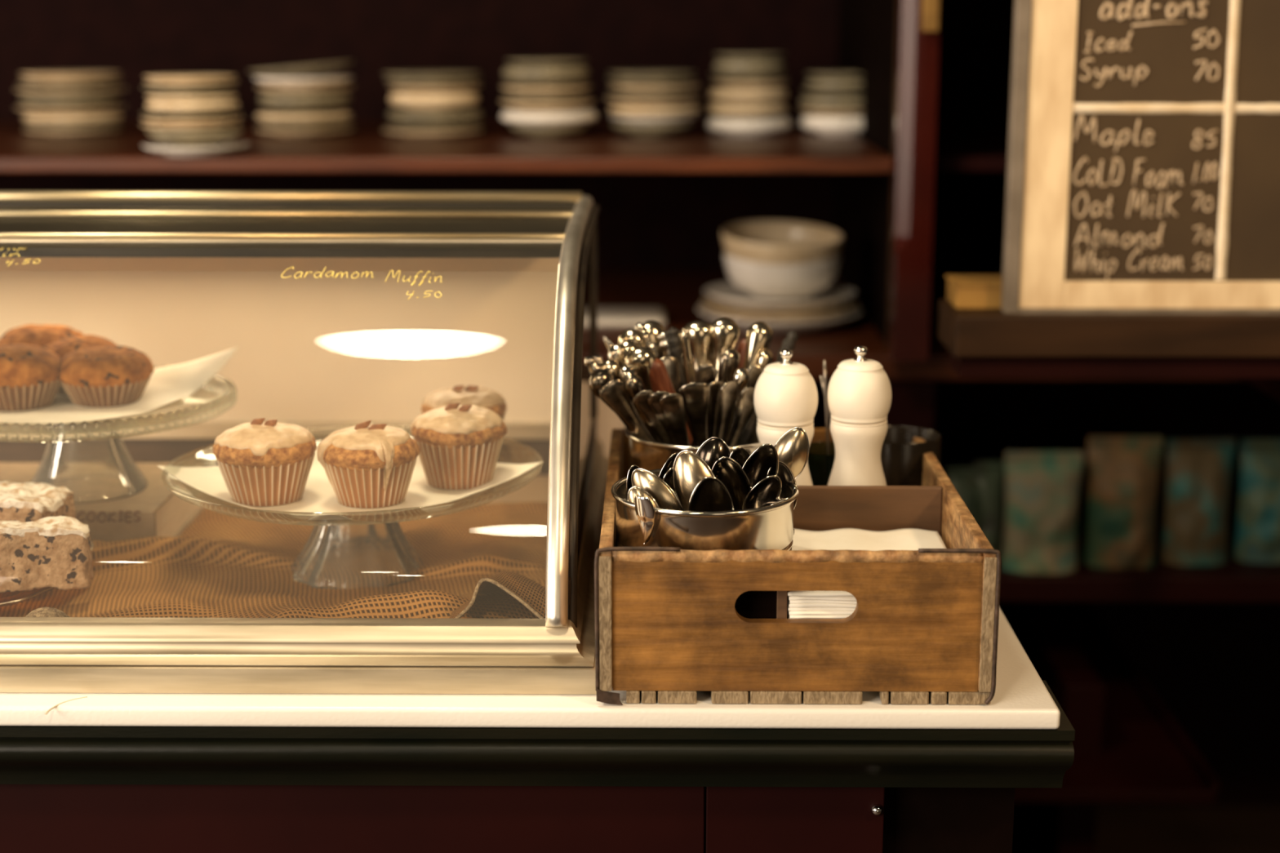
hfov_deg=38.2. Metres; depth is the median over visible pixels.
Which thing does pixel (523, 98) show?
saucer
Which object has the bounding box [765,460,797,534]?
spoon
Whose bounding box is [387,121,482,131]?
saucer
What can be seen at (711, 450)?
spoon
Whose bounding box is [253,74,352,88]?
bowl
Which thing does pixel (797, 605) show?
napkin
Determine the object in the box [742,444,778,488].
spoon
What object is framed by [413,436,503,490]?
paper cup
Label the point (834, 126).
bowl
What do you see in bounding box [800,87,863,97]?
saucer
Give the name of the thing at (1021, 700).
countertop
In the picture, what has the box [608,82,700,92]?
saucer
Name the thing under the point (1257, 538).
coffee bag
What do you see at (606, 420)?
ceramic canister
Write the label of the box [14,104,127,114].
saucer
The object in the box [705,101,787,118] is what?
bowl
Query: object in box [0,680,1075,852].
base cabinet
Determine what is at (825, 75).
saucer
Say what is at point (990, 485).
coffee bag
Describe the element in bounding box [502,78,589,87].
saucer
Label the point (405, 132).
saucer
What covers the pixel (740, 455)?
spoon
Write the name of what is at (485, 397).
muffin
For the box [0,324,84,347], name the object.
muffin
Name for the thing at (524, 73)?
bowl
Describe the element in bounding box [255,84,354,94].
saucer
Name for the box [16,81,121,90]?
saucer
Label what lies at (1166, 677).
shelving
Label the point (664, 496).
spoon
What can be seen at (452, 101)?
bowl
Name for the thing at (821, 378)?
stick
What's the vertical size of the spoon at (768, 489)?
0.068 m
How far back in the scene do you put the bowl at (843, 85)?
3.04 m
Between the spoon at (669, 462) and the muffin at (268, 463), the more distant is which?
the muffin at (268, 463)
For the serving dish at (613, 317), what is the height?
0.015 m
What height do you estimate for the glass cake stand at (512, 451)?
0.105 m
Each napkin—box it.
[786,595,856,608]
[786,600,855,611]
[786,606,850,618]
[787,528,946,596]
[787,595,856,601]
[788,610,853,615]
[789,600,856,604]
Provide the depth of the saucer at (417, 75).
2.99 m
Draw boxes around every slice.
[0,480,75,523]
[0,515,92,590]
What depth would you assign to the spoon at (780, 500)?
1.50 m
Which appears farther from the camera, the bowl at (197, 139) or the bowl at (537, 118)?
the bowl at (537, 118)
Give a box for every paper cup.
[0,379,60,411]
[57,384,67,395]
[59,375,151,408]
[215,453,315,506]
[324,457,417,508]
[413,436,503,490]
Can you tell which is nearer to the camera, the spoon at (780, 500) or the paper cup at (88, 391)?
the spoon at (780, 500)
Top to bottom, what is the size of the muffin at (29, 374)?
0.059 m
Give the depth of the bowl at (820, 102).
3.04 m
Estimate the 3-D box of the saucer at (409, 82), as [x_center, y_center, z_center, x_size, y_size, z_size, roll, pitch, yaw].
[-0.339,-0.565,3.036,0.159,0.013,0.159,0,12,0]
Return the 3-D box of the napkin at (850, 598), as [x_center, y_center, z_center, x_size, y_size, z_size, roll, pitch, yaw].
[0.193,0.118,1.564,0.146,0.003,0.187,0,12,0]
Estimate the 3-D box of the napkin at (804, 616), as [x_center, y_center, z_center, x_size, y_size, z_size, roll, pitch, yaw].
[0.193,0.133,1.566,0.146,0.003,0.187,0,12,0]
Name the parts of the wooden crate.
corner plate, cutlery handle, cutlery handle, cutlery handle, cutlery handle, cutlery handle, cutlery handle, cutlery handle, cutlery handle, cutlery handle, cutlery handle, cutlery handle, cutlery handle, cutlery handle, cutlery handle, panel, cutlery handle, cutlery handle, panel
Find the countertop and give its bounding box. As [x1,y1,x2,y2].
[0,607,1060,729]
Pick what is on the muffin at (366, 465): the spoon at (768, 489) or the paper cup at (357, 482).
the paper cup at (357, 482)
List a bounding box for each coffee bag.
[946,467,981,523]
[973,461,1004,552]
[1000,451,1083,573]
[1081,435,1163,568]
[1160,437,1235,566]
[1232,438,1279,564]
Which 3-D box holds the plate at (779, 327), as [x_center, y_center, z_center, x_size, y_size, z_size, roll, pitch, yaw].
[0.219,-0.172,2.905,0.260,0.028,0.260,0,12,0]
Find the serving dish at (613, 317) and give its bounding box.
[597,306,665,328]
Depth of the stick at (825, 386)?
1.79 m
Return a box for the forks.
[583,320,798,470]
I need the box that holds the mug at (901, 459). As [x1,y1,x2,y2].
[880,425,941,485]
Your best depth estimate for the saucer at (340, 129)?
3.03 m
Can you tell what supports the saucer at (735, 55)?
on the bowl at (732, 67)
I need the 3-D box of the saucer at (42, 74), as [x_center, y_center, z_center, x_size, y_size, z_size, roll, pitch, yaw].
[-0.950,-0.586,3.090,0.163,0.011,0.163,0,12,0]
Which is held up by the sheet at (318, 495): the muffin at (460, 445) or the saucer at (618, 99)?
the muffin at (460, 445)
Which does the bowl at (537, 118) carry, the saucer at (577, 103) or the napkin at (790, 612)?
the saucer at (577, 103)
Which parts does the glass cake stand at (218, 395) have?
plate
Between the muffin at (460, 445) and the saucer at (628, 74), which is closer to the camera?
the muffin at (460, 445)
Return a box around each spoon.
[626,464,639,498]
[627,486,659,511]
[631,468,680,510]
[658,453,678,479]
[662,466,683,511]
[672,449,715,511]
[688,476,733,511]
[696,436,732,470]
[711,456,751,510]
[729,447,750,467]
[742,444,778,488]
[742,475,782,510]
[760,496,791,506]
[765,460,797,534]
[774,426,808,479]
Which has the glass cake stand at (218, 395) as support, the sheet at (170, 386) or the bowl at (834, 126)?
the sheet at (170, 386)
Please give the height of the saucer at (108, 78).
0.011 m
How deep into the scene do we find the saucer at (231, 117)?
2.61 m
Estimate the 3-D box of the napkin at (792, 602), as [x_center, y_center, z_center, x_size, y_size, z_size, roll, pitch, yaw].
[0.193,0.120,1.565,0.146,0.003,0.187,0,12,0]
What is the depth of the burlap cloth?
1.75 m
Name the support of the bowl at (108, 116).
on the saucer at (40, 125)
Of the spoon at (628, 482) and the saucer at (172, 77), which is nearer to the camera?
the spoon at (628, 482)
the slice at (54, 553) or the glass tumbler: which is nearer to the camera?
the slice at (54, 553)
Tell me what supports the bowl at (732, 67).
on the saucer at (735, 77)
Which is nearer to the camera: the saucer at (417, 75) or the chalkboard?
the chalkboard
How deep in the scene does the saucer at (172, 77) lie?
2.60 m
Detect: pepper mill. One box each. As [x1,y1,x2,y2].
[753,348,817,485]
[827,345,891,485]
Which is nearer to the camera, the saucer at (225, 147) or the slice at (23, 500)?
the slice at (23, 500)
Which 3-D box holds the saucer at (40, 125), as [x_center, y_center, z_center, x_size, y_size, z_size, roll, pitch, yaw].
[-0.950,-0.505,3.106,0.160,0.011,0.160,0,12,0]
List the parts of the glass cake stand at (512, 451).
plate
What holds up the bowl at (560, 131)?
on the shelving
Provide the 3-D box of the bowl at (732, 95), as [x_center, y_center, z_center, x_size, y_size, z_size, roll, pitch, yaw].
[0.180,-0.553,3.090,0.136,0.024,0.136,0,12,0]
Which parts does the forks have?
cutlery handle, cutlery handle, cutlery handle, cutlery handle, cutlery handle, cutlery handle, cutlery handle, cutlery handle, cutlery handle, cutlery handle, cutlery handle, cutlery handle, cutlery handle, cutlery handle, cutlery handle, cutlery handle, cutlery handle, cutlery handle, cutlery handle, cutlery handle, cutlery handle, cutlery handle, cutlery handle, cutlery handle, cutlery handle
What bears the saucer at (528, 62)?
on the bowl at (524, 73)
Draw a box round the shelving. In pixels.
[0,0,1279,852]
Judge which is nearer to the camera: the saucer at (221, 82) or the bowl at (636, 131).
the saucer at (221, 82)
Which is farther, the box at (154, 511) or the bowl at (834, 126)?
the bowl at (834, 126)
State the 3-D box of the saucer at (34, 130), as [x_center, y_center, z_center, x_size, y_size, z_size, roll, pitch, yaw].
[-0.952,-0.496,3.108,0.160,0.011,0.160,0,12,0]
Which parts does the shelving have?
shelf, post, shelf, shelf, shelf, shelf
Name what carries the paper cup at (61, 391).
on the muffin at (61, 347)
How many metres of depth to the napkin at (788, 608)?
1.48 m
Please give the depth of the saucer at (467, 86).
2.99 m
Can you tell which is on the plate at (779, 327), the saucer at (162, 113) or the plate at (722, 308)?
the plate at (722, 308)
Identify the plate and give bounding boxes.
[0,539,93,607]
[697,303,862,333]
[702,295,859,321]
[703,281,857,313]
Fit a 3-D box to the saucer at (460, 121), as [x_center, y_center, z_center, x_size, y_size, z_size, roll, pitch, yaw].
[-0.337,-0.504,3.047,0.158,0.012,0.158,0,12,0]
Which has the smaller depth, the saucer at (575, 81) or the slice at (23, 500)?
the slice at (23, 500)
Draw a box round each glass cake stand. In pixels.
[0,364,237,503]
[160,424,542,589]
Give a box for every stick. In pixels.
[819,375,831,421]
[823,360,830,455]
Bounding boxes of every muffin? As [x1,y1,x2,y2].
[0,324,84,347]
[0,343,61,411]
[44,334,117,395]
[57,344,154,408]
[213,417,316,506]
[316,420,420,508]
[409,402,506,490]
[421,385,506,421]
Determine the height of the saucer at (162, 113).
0.011 m
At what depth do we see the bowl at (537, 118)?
2.96 m
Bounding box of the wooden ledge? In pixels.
[937,299,1279,401]
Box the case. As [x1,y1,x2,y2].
[0,191,608,694]
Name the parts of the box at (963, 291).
box lid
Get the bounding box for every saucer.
[13,86,128,95]
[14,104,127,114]
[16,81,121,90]
[19,71,121,79]
[19,98,120,108]
[20,75,123,84]
[22,125,122,136]
[23,120,123,130]
[141,84,237,94]
[141,109,241,119]
[141,115,244,126]
[141,121,241,132]
[142,141,249,156]
[143,73,236,82]
[143,79,239,88]
[247,60,354,76]
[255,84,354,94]
[255,125,354,137]
[258,102,350,112]
[259,119,352,130]
[382,71,480,79]
[382,126,483,137]
[384,76,481,86]
[386,115,483,125]
[387,83,481,93]
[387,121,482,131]
[499,98,595,111]
[500,84,591,94]
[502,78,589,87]
[502,92,589,102]
[506,57,587,66]
[604,95,699,106]
[606,76,697,85]
[607,70,696,79]
[607,89,697,99]
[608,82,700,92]
[608,114,697,124]
[709,72,788,81]
[711,79,789,88]
[714,52,786,60]
[798,106,863,115]
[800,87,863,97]
[804,71,863,79]
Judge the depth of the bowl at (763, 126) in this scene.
3.05 m
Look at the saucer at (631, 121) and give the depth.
3.00 m
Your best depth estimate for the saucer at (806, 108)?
3.05 m
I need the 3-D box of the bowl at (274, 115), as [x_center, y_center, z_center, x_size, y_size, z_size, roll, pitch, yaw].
[-0.558,-0.515,3.076,0.160,0.016,0.160,0,12,0]
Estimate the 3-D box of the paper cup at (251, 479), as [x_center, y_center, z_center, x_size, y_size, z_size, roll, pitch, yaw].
[-0.340,0.045,1.684,0.089,0.041,0.089,0,12,0]
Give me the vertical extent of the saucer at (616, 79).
0.012 m
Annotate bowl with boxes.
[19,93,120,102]
[22,111,124,124]
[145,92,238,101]
[145,98,239,113]
[146,127,243,146]
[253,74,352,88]
[255,110,352,122]
[257,92,351,106]
[386,107,482,119]
[388,90,479,111]
[500,108,597,126]
[502,65,590,81]
[509,122,586,138]
[608,103,699,117]
[610,120,692,137]
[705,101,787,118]
[705,115,791,136]
[707,86,788,103]
[713,59,786,74]
[721,220,844,265]
[724,252,840,298]
[799,94,863,109]
[800,113,862,136]
[804,78,863,90]
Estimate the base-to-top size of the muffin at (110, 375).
0.054 m
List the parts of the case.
rail, panel, rail, rail, panel, rail, moulding, post, glass, panel, frame, post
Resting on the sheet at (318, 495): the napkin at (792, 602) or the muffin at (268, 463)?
the muffin at (268, 463)
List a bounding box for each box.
[0,462,204,541]
[734,591,787,618]
[945,275,1002,309]
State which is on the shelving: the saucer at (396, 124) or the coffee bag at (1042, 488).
the coffee bag at (1042, 488)
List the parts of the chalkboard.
slate panel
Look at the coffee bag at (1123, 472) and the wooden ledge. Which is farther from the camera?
the coffee bag at (1123, 472)
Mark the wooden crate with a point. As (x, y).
(922, 626)
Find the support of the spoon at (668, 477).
in the tin
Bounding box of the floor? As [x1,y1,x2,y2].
[1094,805,1279,852]
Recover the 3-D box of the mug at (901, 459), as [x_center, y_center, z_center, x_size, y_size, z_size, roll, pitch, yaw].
[0.255,0.069,1.824,0.080,0.125,0.080,0,12,0]
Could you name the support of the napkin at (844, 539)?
on the napkin at (850, 598)
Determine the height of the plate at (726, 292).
0.026 m
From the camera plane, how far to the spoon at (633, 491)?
1.48 m
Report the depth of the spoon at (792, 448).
1.57 m
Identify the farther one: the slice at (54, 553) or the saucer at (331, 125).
the saucer at (331, 125)
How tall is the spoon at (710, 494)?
0.070 m
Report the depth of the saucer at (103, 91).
3.05 m
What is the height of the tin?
0.064 m
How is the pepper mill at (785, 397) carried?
in the wooden crate
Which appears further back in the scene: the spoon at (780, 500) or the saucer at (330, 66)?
the saucer at (330, 66)
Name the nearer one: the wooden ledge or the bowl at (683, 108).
the wooden ledge
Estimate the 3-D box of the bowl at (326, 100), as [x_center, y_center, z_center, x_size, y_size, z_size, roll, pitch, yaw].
[-0.555,-0.542,3.068,0.153,0.020,0.153,0,12,0]
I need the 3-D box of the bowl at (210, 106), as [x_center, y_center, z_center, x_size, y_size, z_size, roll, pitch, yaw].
[-0.638,-0.457,2.642,0.132,0.017,0.132,0,12,0]
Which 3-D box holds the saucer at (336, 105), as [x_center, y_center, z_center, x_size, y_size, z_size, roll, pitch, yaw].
[-0.556,-0.529,3.075,0.150,0.012,0.150,0,12,0]
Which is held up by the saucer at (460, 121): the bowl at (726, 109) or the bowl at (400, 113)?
the bowl at (400, 113)
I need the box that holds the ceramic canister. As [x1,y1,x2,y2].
[595,396,626,457]
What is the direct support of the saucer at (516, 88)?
on the saucer at (523, 98)
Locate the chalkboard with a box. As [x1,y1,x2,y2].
[1000,0,1279,314]
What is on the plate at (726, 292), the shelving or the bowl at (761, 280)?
the bowl at (761, 280)
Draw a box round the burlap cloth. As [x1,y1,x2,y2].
[0,502,547,618]
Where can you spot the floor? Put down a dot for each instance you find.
(1119, 829)
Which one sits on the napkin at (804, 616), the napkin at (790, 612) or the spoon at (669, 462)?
the napkin at (790, 612)
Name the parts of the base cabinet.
panel, moulding, panel, knob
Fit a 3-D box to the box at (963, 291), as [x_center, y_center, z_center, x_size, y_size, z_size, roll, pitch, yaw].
[0.407,-0.159,2.179,0.085,0.030,0.074,0,12,0]
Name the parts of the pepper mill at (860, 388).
knob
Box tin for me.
[610,468,799,550]
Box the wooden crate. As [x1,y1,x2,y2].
[594,317,1001,705]
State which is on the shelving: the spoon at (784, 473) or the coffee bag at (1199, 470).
the coffee bag at (1199, 470)
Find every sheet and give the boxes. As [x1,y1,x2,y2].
[0,346,238,423]
[157,423,543,515]
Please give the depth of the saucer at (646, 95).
2.99 m
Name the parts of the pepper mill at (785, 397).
knob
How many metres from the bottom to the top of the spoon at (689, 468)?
0.088 m
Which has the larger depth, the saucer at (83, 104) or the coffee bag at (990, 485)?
the saucer at (83, 104)
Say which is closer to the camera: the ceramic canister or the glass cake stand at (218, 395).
the glass cake stand at (218, 395)
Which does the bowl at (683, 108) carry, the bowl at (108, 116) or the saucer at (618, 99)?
the saucer at (618, 99)
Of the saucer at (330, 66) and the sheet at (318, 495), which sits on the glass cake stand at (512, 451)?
the sheet at (318, 495)
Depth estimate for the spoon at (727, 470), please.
1.52 m
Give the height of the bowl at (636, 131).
0.023 m
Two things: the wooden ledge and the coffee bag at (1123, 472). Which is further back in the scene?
the coffee bag at (1123, 472)
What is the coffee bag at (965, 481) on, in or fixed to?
on the shelving
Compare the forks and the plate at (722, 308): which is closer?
the forks
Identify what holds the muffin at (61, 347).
on the sheet at (170, 386)
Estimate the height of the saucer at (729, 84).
0.013 m
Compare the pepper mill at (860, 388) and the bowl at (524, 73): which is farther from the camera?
the bowl at (524, 73)
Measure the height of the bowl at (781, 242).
0.074 m
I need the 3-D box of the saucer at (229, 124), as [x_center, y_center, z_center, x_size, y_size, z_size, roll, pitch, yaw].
[-0.641,-0.428,2.647,0.140,0.011,0.140,0,12,0]
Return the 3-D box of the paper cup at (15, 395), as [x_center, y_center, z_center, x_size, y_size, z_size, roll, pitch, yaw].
[-0.618,-0.035,1.837,0.090,0.028,0.090,8,15,32]
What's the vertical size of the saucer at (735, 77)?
0.013 m
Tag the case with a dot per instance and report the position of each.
(360, 307)
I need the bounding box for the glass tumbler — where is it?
[807,441,835,485]
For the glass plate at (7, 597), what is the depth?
1.64 m
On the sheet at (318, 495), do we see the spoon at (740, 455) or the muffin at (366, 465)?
the muffin at (366, 465)
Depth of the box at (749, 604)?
1.48 m

